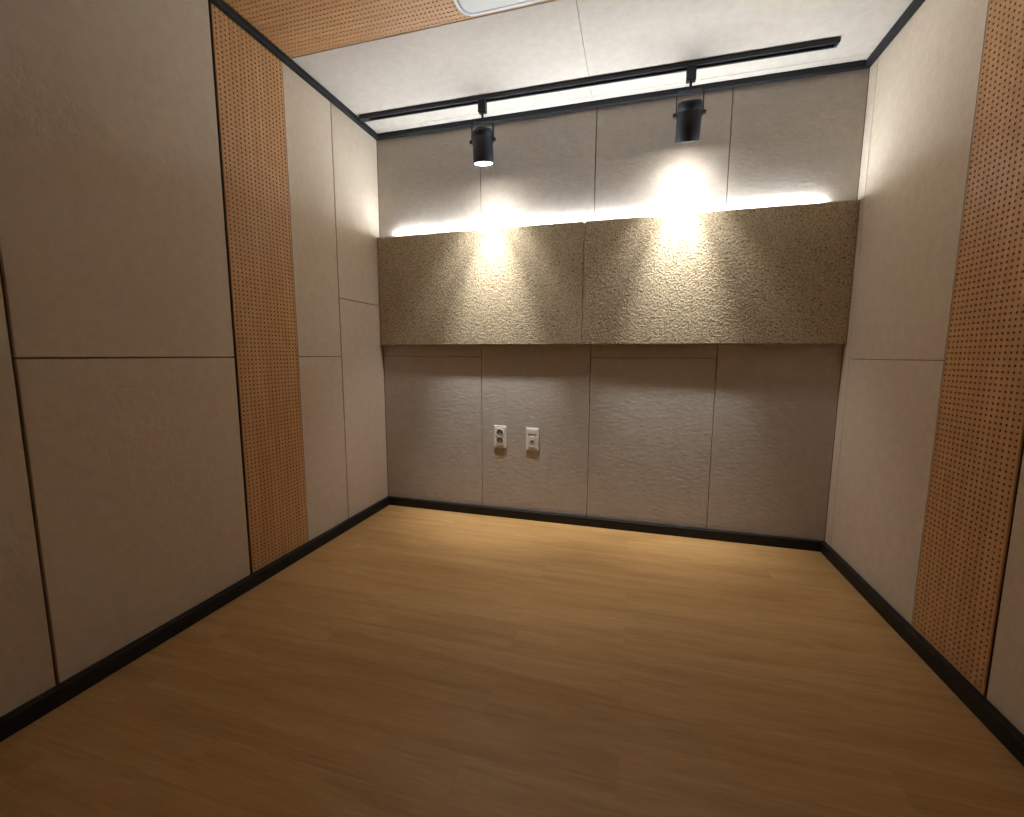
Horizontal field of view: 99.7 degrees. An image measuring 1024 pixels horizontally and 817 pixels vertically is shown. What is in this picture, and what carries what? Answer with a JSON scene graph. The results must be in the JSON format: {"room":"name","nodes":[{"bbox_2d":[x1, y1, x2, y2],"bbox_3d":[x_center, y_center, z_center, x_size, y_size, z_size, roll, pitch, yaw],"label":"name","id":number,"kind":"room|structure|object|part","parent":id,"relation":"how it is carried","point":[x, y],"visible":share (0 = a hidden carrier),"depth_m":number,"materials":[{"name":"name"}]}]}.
{"room":"studio","nodes":[
{"label":"studio","id":0,"kind":"room"},
{"bbox_2d":[0,0,387,716],"bbox_3d":[-1.271,-0.269,0.894,0.092,2.127,3.610,2,7,16],"label":"wall","id":1,"kind":"structure","parent":0,"point":[123,503],"depth_m":1.28,"materials":[{"name":"fabric"}]},
{"bbox_3d":[-1.447,-0.169,0.124,0.012,2.110,1.853,2,7,16],"label":"felt panel","id":2,"kind":"part","parent":1,"relation":"part of","materials":[{"name":"beige fabric"}]},
{"bbox_3d":[-1.113,-0.757,1.245,0.012,1.214,0.592,2,7,16],"label":"felt panel","id":3,"kind":"part","parent":1,"relation":"part of","materials":[{"name":"beige fabric"}]},
{"bbox_3d":[-1.117,0.293,1.373,0.012,0.894,0.592,2,7,16],"label":"felt panel","id":4,"kind":"part","parent":1,"relation":"part of","materials":[{"name":"beige fabric"}]},
{"bbox_2d":[0,496,390,741],"bbox_3d":[-1.219,0.766,1.004,0.024,0.048,3.450,2,7,16],"label":"baseboard","id":5,"kind":"structure","parent":1,"relation":"attached to","point":[17,719],"depth_m":1.34,"materials":[{"name":"black plastic"}]},
{"bbox_2d":[210,2,307,572],"bbox_3d":[-0.987,-0.364,1.737,0.005,2.111,0.306,2,7,16],"label":"perforated panel","id":6,"kind":"object","parent":1,"relation":"attached to","point":[249,84],"visible":0.99,"depth_m":1.71,"materials":[{"name":"brown wood"}]},
{"bbox_2d":[208,0,379,140],"bbox_3d":[-1.211,-1.298,0.752,0.024,0.024,3.450,2,7,16],"label":"trim","id":7,"kind":"structure","parent":1,"relation":"attached to","point":[221,5],"depth_m":1.76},
{"bbox_3d":[-0.907,-0.845,1.972,0.012,1.214,0.293,2,7,16],"label":"felt panel","id":8,"kind":"part","parent":1,"relation":"part of","materials":[{"name":"beige fabric"}]},
{"bbox_3d":[-0.911,0.205,2.100,0.012,0.895,0.293,2,7,16],"label":"felt panel","id":9,"kind":"part","parent":1,"relation":"part of","materials":[{"name":"beige fabric"}]},
{"bbox_3d":[-0.815,-1.028,2.280,0.012,0.925,0.380,2,7,16],"label":"felt panel","id":10,"kind":"part","parent":1,"relation":"part of","materials":[{"name":"beige fabric"}]},
{"bbox_3d":[-0.819,0.022,2.408,0.012,1.184,0.380,2,7,16],"label":"felt panel","id":11,"kind":"part","parent":1,"relation":"part of","materials":[{"name":"beige fabric"}]},
{"bbox_2d":[0,505,1023,816],"bbox_3d":[-0.113,0.871,0.704,2.481,0.080,3.610,2,7,16],"label":"floor","id":12,"kind":"structure","parent":0,"point":[416,662],"depth_m":1.15,"materials":[{"name":"laminate"}]},
{"bbox_2d":[291,0,912,133],"bbox_3d":[-0.105,-1.314,0.438,2.481,0.092,3.610,2,7,16],"label":"ceiling","id":13,"kind":"structure","parent":0,"point":[553,41],"depth_m":1.71,"materials":[{"name":"paint"}]},
{"bbox_2d":[223,0,550,57],"bbox_3d":[0.141,-1.376,1.315,2.317,0.005,0.315,2,7,16],"label":"perforated panel","id":14,"kind":"object","parent":13,"relation":"attached to","point":[296,27],"visible":0.99,"depth_m":1.56,"materials":[{"name":"brown wood"}]},
{"bbox_2d":[454,0,545,15],"bbox_3d":[-0.001,-1.370,1.330,0.460,0.012,0.330,2,7,16],"label":"ceiling fixture","id":15,"kind":"object","parent":14,"relation":"attached to","point":[467,7],"visible":1,"depth_m":1.49,"materials":[{"name":"white plastic"}]},
{"bbox_3d":[-0.001,-1.369,1.331,0.424,0.009,0.294,2,7,16],"label":"panel","id":16,"kind":"part","parent":15,"relation":"part of","materials":[{"name":"white plastic"}]},
{"bbox_3d":[-0.280,-1.453,1.902,1.189,0.012,0.591,2,7,16],"label":"felt panel","id":17,"kind":"part","parent":13,"relation":"part of","materials":[{"name":"white fabric"}]},
{"bbox_3d":[-0.191,-1.491,2.214,1.189,0.012,0.059,2,7,16],"label":"felt panel","id":18,"kind":"part","parent":13,"relation":"part of","materials":[{"name":"white fabric"}]},
{"bbox_2d":[359,37,840,121],"bbox_3d":[0.239,-1.439,1.932,2.102,0.019,0.035,2,7,15],"label":"track","id":19,"kind":"object","parent":13,"relation":"attached to","point":[828,43],"visible":1,"depth_m":1.87,"materials":[{"name":"black metal"}]},
{"bbox_2d":[469,99,495,166],"bbox_3d":[-0.140,-1.308,2.057,0.111,0.288,0.111,-4,8,-30],"label":"track spotlight","id":20,"kind":"object","parent":19,"relation":"attached to","point":[482,140],"visible":1,"depth_m":2.03,"materials":[{"name":"black metal"}]},
{"bbox_2d":[673,66,705,143],"bbox_3d":[0.748,-1.272,1.823,0.134,0.296,0.127,-5,9,-36],"label":"track spotlight","id":21,"kind":"object","parent":19,"relation":"attached to","point":[689,113],"visible":1,"depth_m":1.80,"materials":[{"name":"black metal"}]},
{"bbox_3d":[0.926,-1.449,1.903,1.128,0.012,0.059,2,7,16],"label":"felt panel","id":22,"kind":"part","parent":13,"relation":"part of","materials":[{"name":"white fabric"}]},
{"bbox_3d":[0.838,-1.411,1.591,1.128,0.012,0.591,2,7,16],"label":"felt panel","id":23,"kind":"part","parent":13,"relation":"part of","materials":[{"name":"white fabric"}]},
{"bbox_2d":[376,68,869,540],"bbox_3d":[0.369,-0.430,2.264,2.345,2.127,0.092,2,7,16],"label":"wall","id":24,"kind":"structure","parent":0,"point":[736,438],"depth_m":2.16,"materials":[{"name":"fabric"}]},
{"bbox_3d":[-0.462,-0.896,2.400,0.610,1.215,0.012,2,7,16],"label":"felt panel","id":25,"kind":"part","parent":24,"relation":"part of","materials":[{"name":"grey fabric"}]},
{"bbox_3d":[-0.466,0.154,2.528,0.610,0.895,0.012,2,7,16],"label":"felt panel","id":26,"kind":"part","parent":24,"relation":"part of","materials":[{"name":"grey fabric"}]},
{"bbox_2d":[377,221,583,345],"bbox_3d":[-0.203,-0.641,2.334,1.163,0.605,0.033,2,7,16],"label":"board","id":27,"kind":"object","parent":24,"relation":"attached to","point":[519,285],"visible":1,"depth_m":2.30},
{"bbox_2d":[494,425,505,447],"bbox_3d":[-0.069,0.163,2.406,0.072,0.125,0.010,2,7,16],"label":"power outlet","id":28,"kind":"object","parent":24,"relation":"attached to","point":[499,431],"visible":1,"depth_m":2.40,"materials":[{"name":"white plastic"}]},
{"bbox_2d":[496,437,503,444],"bbox_3d":[-0.070,0.184,2.405,0.044,0.044,0.003,2,7,16],"label":"socket","id":29,"kind":"object","parent":28,"relation":"attached to","point":[499,440],"depth_m":2.41,"materials":[{"name":"white plastic"}]},
{"bbox_2d":[496,429,503,436],"bbox_3d":[-0.069,0.140,2.400,0.044,0.044,0.003,2,7,16],"label":"socket","id":30,"kind":"object","parent":28,"relation":"attached to","point":[499,432],"depth_m":2.40,"materials":[{"name":"white plastic"}]},
{"bbox_2d":[526,428,538,450],"bbox_3d":[0.109,0.173,2.357,0.072,0.125,0.009,2,7,16],"label":"outlet","id":31,"kind":"object","parent":24,"relation":"attached to","point":[532,434],"visible":1,"depth_m":2.35,"materials":[{"name":"white plastic"}]},
{"bbox_3d":[0.117,0.032,2.349,0.593,1.185,0.012,2,7,16],"label":"felt panel","id":32,"kind":"part","parent":24,"relation":"part of","materials":[{"name":"grey fabric"}]},
{"bbox_3d":[0.121,-1.018,2.220,0.593,0.925,0.012,2,7,16],"label":"felt panel","id":33,"kind":"part","parent":24,"relation":"part of","materials":[{"name":"grey fabric"}]},
{"bbox_2d":[390,496,820,551],"bbox_3d":[0.350,0.609,2.334,2.272,0.048,0.024,2,7,16],"label":"baseboard","id":34,"kind":"structure","parent":24,"relation":"attached to","point":[663,529],"depth_m":2.27,"materials":[{"name":"black plastic"}]},
{"bbox_2d":[378,60,865,139],"bbox_3d":[0.357,-1.455,2.082,2.272,0.024,0.024,2,7,16],"label":"trim","id":35,"kind":"structure","parent":24,"relation":"attached to","point":[855,65],"depth_m":2.01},
{"bbox_3d":[0.692,0.198,2.206,0.595,0.895,0.012,2,7,16],"label":"felt panel","id":36,"kind":"part","parent":24,"relation":"part of","materials":[{"name":"beige fabric"}]},
{"bbox_3d":[0.696,-0.852,2.078,0.595,1.215,0.012,2,7,16],"label":"felt panel","id":37,"kind":"part","parent":24,"relation":"part of","materials":[{"name":"grey fabric"}]},
{"bbox_2d":[582,200,859,344],"bbox_3d":[0.914,-0.599,2.023,1.153,0.606,0.033,2,7,16],"label":"board","id":38,"kind":"object","parent":24,"relation":"attached to","point":[773,275],"visible":1,"depth_m":1.99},
{"bbox_3d":[1.227,0.074,2.040,0.509,1.185,0.012,2,7,16],"label":"felt panel","id":39,"kind":"part","parent":24,"relation":"part of","materials":[{"name":"grey fabric"}]},
{"bbox_3d":[1.231,-0.976,1.912,0.509,0.925,0.012,2,7,16],"label":"felt panel","id":40,"kind":"part","parent":24,"relation":"part of","materials":[{"name":"beige fabric"}]},
{"bbox_2d":[825,0,1023,734],"bbox_3d":[1.052,-0.181,0.248,0.092,2.127,3.610,2,7,16],"label":"wall","id":41,"kind":"structure","parent":0,"point":[922,96],"depth_m":1.48,"materials":[{"name":"fabric"}]},
{"bbox_3d":[1.470,0.088,1.935,0.012,1.186,0.064,2,7,16],"label":"felt panel","id":42,"kind":"part","parent":41,"relation":"part of","materials":[{"name":"beige fabric"}]},
{"bbox_3d":[1.474,-0.962,1.807,0.012,0.926,0.064,2,7,16],"label":"felt panel","id":43,"kind":"part","parent":41,"relation":"part of","materials":[{"name":"beige fabric"}]},
{"bbox_3d":[1.379,0.270,1.633,0.012,0.896,0.600,2,7,16],"label":"felt panel","id":44,"kind":"part","parent":41,"relation":"part of","materials":[{"name":"beige fabric"}]},
{"bbox_2d":[863,0,924,68],"bbox_3d":[1.000,-1.215,0.137,0.024,0.024,3.450,2,7,16],"label":"trim","id":45,"kind":"structure","parent":41,"relation":"attached to","point":[915,5],"depth_m":1.59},
{"bbox_3d":[1.383,-0.779,1.505,0.012,1.216,0.600,2,7,16],"label":"felt panel","id":46,"kind":"part","parent":41,"relation":"part of","materials":[{"name":"beige fabric"}]},
{"bbox_2d":[819,540,1023,766],"bbox_3d":[0.993,0.849,0.389,0.024,0.048,3.450,2,7,16],"label":"baseboard","id":47,"kind":"structure","parent":41,"relation":"attached to","point":[990,716],"depth_m":1.23,"materials":[{"name":"black plastic"}]},
{"bbox_2d":[912,0,1023,696],"bbox_3d":[1.256,-0.282,1.129,0.005,2.111,0.299,2,7,16],"label":"perforated panel","id":48,"kind":"object","parent":41,"relation":"attached to","point":[979,438],"visible":0.97,"depth_m":1.15,"materials":[{"name":"brown wood"}]},
{"bbox_3d":[0.880,0.484,-0.132,0.012,0.894,2.473,2,7,16],"label":"felt panel","id":49,"kind":"part","parent":41,"relation":"part of","materials":[{"name":"beige fabric"}]}
]}

